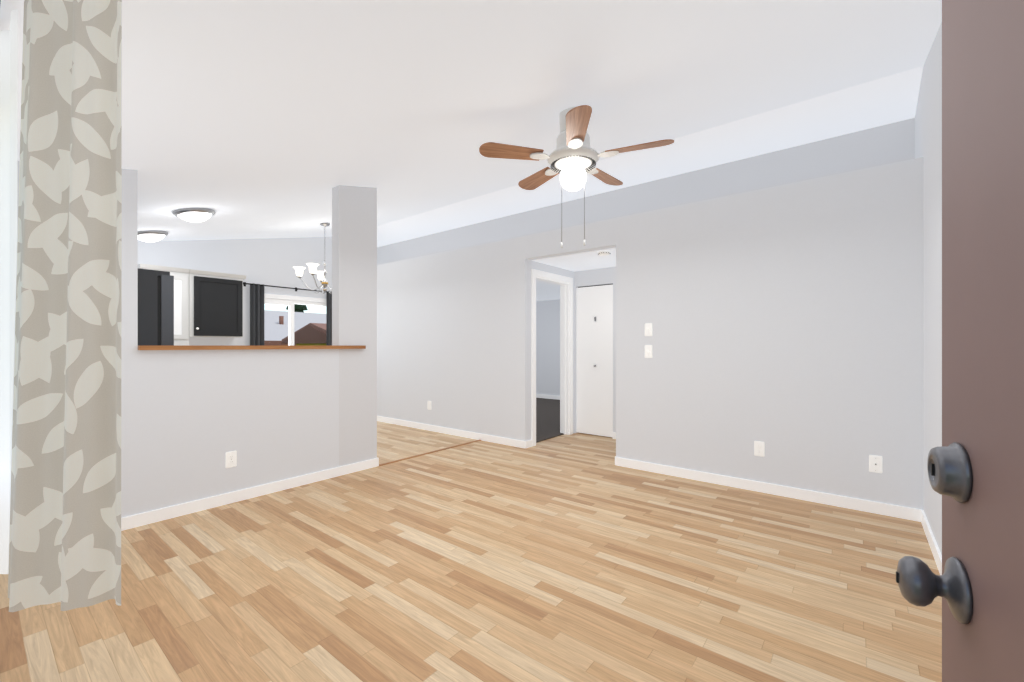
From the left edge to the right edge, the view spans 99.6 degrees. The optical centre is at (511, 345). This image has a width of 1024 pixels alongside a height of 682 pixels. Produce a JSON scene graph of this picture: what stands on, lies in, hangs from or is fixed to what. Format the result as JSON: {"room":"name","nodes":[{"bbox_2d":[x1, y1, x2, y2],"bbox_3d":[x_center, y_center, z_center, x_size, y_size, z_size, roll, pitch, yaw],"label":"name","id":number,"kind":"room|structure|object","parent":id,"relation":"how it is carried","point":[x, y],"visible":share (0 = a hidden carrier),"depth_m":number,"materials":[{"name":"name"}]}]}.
{"room":"living room","nodes":[
{"label":"living room","id":0,"kind":"room"},
{"bbox_2d":[17,161,376,517],"bbox_3d":[-2.123,-0.178,3.224,0.120,2.677,2.490,0,0,39],"label":"wall","id":1,"kind":"structure","parent":0,"point":[190,419],"depth_m":3.30,"materials":[{"name":"paint"}]},
{"bbox_2d":[226,451,236,467],"bbox_3d":[-2.070,0.840,3.188,0.008,0.115,0.070,0,0,39],"label":"outlet","id":2,"kind":"object","parent":1,"relation":"attached to","point":[231,458],"visible":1,"depth_m":3.19,"materials":[{"name":"white plastic"}]},
{"bbox_2d":[121,458,378,530],"bbox_3d":[-2.067,1.121,3.187,0.012,0.078,2.502,0,0,39],"label":"baseboard","id":3,"kind":"structure","parent":1,"relation":"attached to","point":[178,510],"depth_m":3.21,"materials":[{"name":"paint"}]},
{"bbox_2d":[138,346,365,349],"bbox_3d":[-1.947,0.015,3.448,0.215,0.030,1.620,0,0,39],"label":"trim","id":4,"kind":"structure","parent":1,"relation":"on","point":[233,347],"depth_m":3.18,"materials":[{"name":"brown wood"}]},
{"bbox_2d":[138,237,331,345],"bbox_3d":[-4.182,-0.340,5.757,0.120,3.000,4.280,0,0,39],"label":"wall","id":5,"kind":"structure","parent":0,"point":[270,261],"depth_m":6.19,"materials":[{"name":"paint"}]},
{"bbox_2d":[189,269,245,337],"bbox_3d":[-3.917,-0.527,5.705,0.356,0.835,0.630,0,0,39],"label":"upper cabinet","id":6,"kind":"object","parent":5,"relation":"attached to","point":[215,304],"visible":0.98,"depth_m":5.59,"materials":[{"name":"black wood"}]},
{"bbox_2d":[243,282,331,345],"bbox_3d":[-3.317,-0.045,6.651,0.114,1.710,1.533,0,0,39],"label":"curtain","id":7,"kind":"object","parent":5,"relation":"attached to","point":[256,314],"visible":0.54,"depth_m":6.24,"materials":[{"name":"black fabric"}]},
{"bbox_2d":[264,294,325,345],"bbox_3d":[-3.341,-0.230,6.762,0.120,1.060,1.380,0,0,39],"label":"kitchen window","id":8,"kind":"structure","parent":5,"relation":"in","point":[289,301],"depth_m":6.67,"materials":[{"name":"paint"}]},
{"bbox_2d":[0,421,941,681],"bbox_3d":[-1.005,1.210,3.918,7.380,0.100,5.370,0,0,39],"label":"floor","id":9,"kind":"structure","parent":0,"point":[481,561],"depth_m":2.08,"materials":[{"name":"laminate"}]},
{"bbox_2d":[138,268,173,345],"bbox_3d":[-3.346,0.273,3.478,0.910,1.735,0.911,0,0,39],"label":"refrigerator","id":10,"kind":"object","parent":9,"relation":"on","point":[155,307],"visible":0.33,"depth_m":3.41,"materials":[{"name":"black metal"}]},
{"bbox_2d":[138,264,189,345],"bbox_3d":[-4.269,0.107,5.273,0.343,2.105,0.475,0,0,39],"label":"pantry cabinet","id":11,"kind":"object","parent":9,"relation":"on","point":[181,306],"visible":0.25,"depth_m":5.30,"materials":[{"name":"white wood"}]},
{"bbox_2d":[379,439,480,465],"bbox_3d":[-0.841,1.157,4.734,0.044,0.007,1.446,0,0,39],"label":"trim","id":12,"kind":"structure","parent":9,"relation":"on","point":[428,453],"depth_m":4.64,"materials":[{"name":"brown wood"}]},
{"bbox_2d":[0,0,941,240],"bbox_3d":[-1.383,-1.442,3.445,7.380,1.035,4.160,0,0,39],"label":"ceiling","id":13,"kind":"structure","parent":0,"point":[251,119],"depth_m":2.26,"materials":[{"name":"paint"}]},
{"bbox_2d":[138,230,168,241],"bbox_3d":[-4.030,-1.220,4.809,0.338,0.141,0.332,0,0,39],"label":"kitchen ceiling light","id":14,"kind":"object","parent":13,"relation":"attached to","point":[151,236],"visible":0.88,"depth_m":4.74,"materials":[{"name":"white glass"}]},
{"bbox_2d":[172,208,215,221],"bbox_3d":[-3.004,-1.237,4.091,0.338,0.141,0.332,0,0,39],"label":"kitchen ceiling light","id":15,"kind":"object","parent":13,"relation":"attached to","point":[195,214],"visible":1,"depth_m":4.01,"materials":[{"name":"white glass"}]},
{"bbox_2d":[293,223,331,293],"bbox_3d":[-2.478,-1.166,5.789,0.746,0.945,0.719,0,0,39],"label":"dining chandelier","id":16,"kind":"object","parent":13,"relation":"hanging from","point":[320,274],"visible":0.81,"depth_m":5.73,"materials":[{"name":"white glass"}]},
{"bbox_2d":[479,105,673,247],"bbox_3d":[0.431,-1.088,2.836,1.176,0.918,1.138,0,0,39],"label":"ceiling fan","id":17,"kind":"object","parent":13,"relation":"hanging from","point":[574,156],"visible":1,"depth_m":2.72,"materials":[{"name":"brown wood"}]},
{"bbox_2d":[536,299,559,395],"bbox_3d":[1.055,0.090,9.215,3.990,2.140,0.120,0,0,39],"label":"wall","id":18,"kind":"structure","parent":0,"point":[547,347],"depth_m":9.34,"materials":[{"name":"paint"}]},
{"bbox_2d":[536,394,559,399],"bbox_3d":[1.014,1.109,9.164,3.750,0.078,0.012,0,0,39],"label":"baseboard","id":19,"kind":"structure","parent":18,"relation":"attached to","point":[537,395],"depth_m":9.35,"materials":[{"name":"paint"}]},
{"bbox_2d":[536,398,563,442],"bbox_3d":[-0.120,1.204,7.792,3.930,0.112,3.970,0,0,39],"label":"floor","id":20,"kind":"structure","parent":0,"point":[547,418],"depth_m":6.71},
{"bbox_2d":[531,260,574,432],"bbox_3d":[0.517,0.090,5.441,0.120,2.140,1.090,0,0,39],"label":"wall","id":21,"kind":"structure","parent":0,"point":[535,265],"depth_m":5.69,"materials":[{"name":"paint"}]},
{"bbox_2d":[531,269,572,445],"bbox_3d":[0.458,0.140,5.367,0.152,2.040,0.900,0,0,39],"label":"door frame","id":22,"kind":"structure","parent":21,"relation":"attached to","point":[566,353],"depth_m":5.62,"materials":[{"name":"paint"}]},
{"bbox_2d":[532,248,615,300],"bbox_3d":[1.266,-1.110,6.763,7.380,0.260,4.090,0,0,39],"label":"ceiling","id":23,"kind":"structure","parent":0,"point":[590,260],"depth_m":5.17,"materials":[{"name":"paint"}]},
{"bbox_2d":[598,251,610,255],"bbox_3d":[0.965,-0.961,4.527,0.136,0.038,0.136,0,0,39],"label":"smoke detector","id":24,"kind":"object","parent":23,"relation":"attached to","point":[603,253],"visible":1,"depth_m":4.49,"materials":[{"name":"white plastic"}]},
{"bbox_2d":[575,267,615,432],"bbox_3d":[1.344,0.090,5.402,1.220,2.140,0.120,0,0,39],"label":"wall","id":25,"kind":"structure","parent":0,"point":[596,277],"depth_m":5.47,"materials":[{"name":"paint"}]},
{"bbox_2d":[576,285,612,436],"bbox_3d":[1.055,0.193,5.559,0.520,1.910,0.071,0,0,39],"label":"closet door","id":26,"kind":"structure","parent":25,"relation":"in","point":[594,360],"depth_m":5.56,"materials":[{"name":"paint"}]},
{"bbox_2d":[377,118,914,264],"bbox_3d":[0.289,-1.481,5.540,7.380,0.481,0.120,0,0,39],"label":"wall","id":27,"kind":"structure","parent":0,"point":[894,142],"depth_m":4.24,"materials":[{"name":"paint"}]},
{"bbox_2d":[377,157,922,509],"bbox_3d":[-0.048,-0.040,5.118,7.380,2.400,0.120,0,0,39],"label":"wall","id":28,"kind":"structure","parent":0,"point":[786,320],"depth_m":3.56,"materials":[{"name":"paint"}]},
{"bbox_2d":[377,416,528,447],"bbox_3d":[-1.359,1.121,6.086,3.882,0.078,0.022,0,0,39],"label":"baseboard","id":29,"kind":"structure","parent":28,"relation":"attached to","point":[489,438],"depth_m":5.53,"materials":[{"name":"paint"}]},
{"bbox_2d":[645,345,651,357],"bbox_3d":[1.257,0.056,3.988,0.070,0.115,0.018,0,0,39],"label":"light switch","id":30,"kind":"object","parent":28,"relation":"attached to","point":[648,351],"visible":1,"depth_m":3.99,"materials":[{"name":"white plastic"}]},
{"bbox_2d":[645,323,651,335],"bbox_3d":[1.257,-0.145,3.988,0.070,0.115,0.018,0,0,39],"label":"light switch","id":31,"kind":"object","parent":28,"relation":"attached to","point":[648,329],"visible":1,"depth_m":3.99,"materials":[{"name":"white plastic"}]},
{"bbox_2d":[754,441,763,456],"bbox_3d":[1.962,0.820,3.431,0.070,0.115,0.008,0,0,39],"label":"electrical outlet","id":32,"kind":"object","parent":28,"relation":"attached to","point":[758,448],"visible":1,"depth_m":3.43,"materials":[{"name":"white plastic"}]},
{"bbox_2d":[615,456,916,520],"bbox_3d":[1.837,1.121,3.529,2.152,0.078,0.012,0,0,39],"label":"baseboard","id":33,"kind":"structure","parent":28,"relation":"attached to","point":[902,512],"depth_m":3.33,"materials":[{"name":"paint"}]},
{"bbox_2d":[869,455,881,472],"bbox_3d":[2.514,0.820,2.989,0.070,0.115,0.012,0,0,39],"label":"outlet plate","id":34,"kind":"object","parent":28,"relation":"attached to","point":[875,463],"visible":1,"depth_m":2.99,"materials":[{"name":"white plastic"}]},
{"bbox_2d":[377,66,922,246],"bbox_3d":[0.121,-1.827,5.329,7.380,0.265,0.660,0,0,39],"label":"ceiling","id":35,"kind":"structure","parent":0,"point":[893,98],"depth_m":3.88,"materials":[{"name":"paint"}]},
{"bbox_2d":[915,22,941,554],"bbox_3d":[1.660,-0.340,1.438,0.120,3.000,4.820,0,0,39],"label":"wall","id":36,"kind":"structure","parent":0,"point":[928,131],"depth_m":2.50,"materials":[{"name":"paint"}]},
{"bbox_2d":[917,509,941,574],"bbox_3d":[1.465,1.121,1.300,0.012,0.078,3.960,0,0,39],"label":"baseboard","id":37,"kind":"structure","parent":36,"relation":"attached to","point":[921,517],"depth_m":2.48,"materials":[{"name":"paint"}]},
{"bbox_3d":[-2.618,0.096,1.898,7.380,2.129,0.200,0,0,39],"label":"wall","id":38,"kind":"structure","parent":0,"visible":0},
{"bbox_2d":[0,0,16,573],"bbox_3d":[-1.962,-0.145,1.589,1.982,1.691,0.134,0,0,39],"label":"window","id":39,"kind":"structure","parent":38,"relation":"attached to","point":[8,155],"depth_m":1.32,"materials":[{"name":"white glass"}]},
{"bbox_2d":[8,0,121,611],"bbox_3d":[-1.260,-0.133,1.215,0.300,1.705,0.198,0,0,39],"label":"curtain","id":40,"kind":"object","parent":38,"relation":"attached to","point":[65,527],"visible":1,"depth_m":1.20,"materials":[{"name":"beige fabric"}]},
{"bbox_2d":[896,0,1023,681],"bbox_3d":[0.376,0.154,0.190,0.174,1.988,0.818,0,0,30],"label":"front door","id":41,"kind":"structure","parent":38,"relation":"in","point":[975,465],"depth_m":0.46,"materials":[{"name":"brown paint"}]},
{"label":"outside","id":42,"kind":"structure","parent":0,"visible":0},
{"bbox_3d":[-15.630,2.085,12.478,80.000,0.050,80.000,0,0,39],"label":"ground","id":43,"kind":"structure","parent":42,"visible":0},
{"bbox_2d":[264,310,325,345],"bbox_3d":[-9.617,0.285,19.193,10.820,3.550,16.800,0,0,39],"label":"house","id":44,"kind":"structure","parent":43,"relation":"on","point":[275,337],"depth_m":16.23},
{"bbox_2d":[286,304,306,311],"bbox_3d":[-26.783,-4.780,56.050,15.000,13.680,29.614,0,0,39],"label":"trees","id":45,"kind":"object","parent":43,"relation":"on","point":[299,308],"depth_m":56.58,"materials":[{"name":"green plant"}]},
{"bbox_2d":[280,323,325,345],"bbox_3d":[-3.125,0.710,15.456,3.630,2.700,8.340,0,0,39],"label":"house","id":46,"kind":"structure","parent":43,"relation":"on","point":[311,333],"depth_m":12.25,"materials":[{"name":"brown"}]}
]}

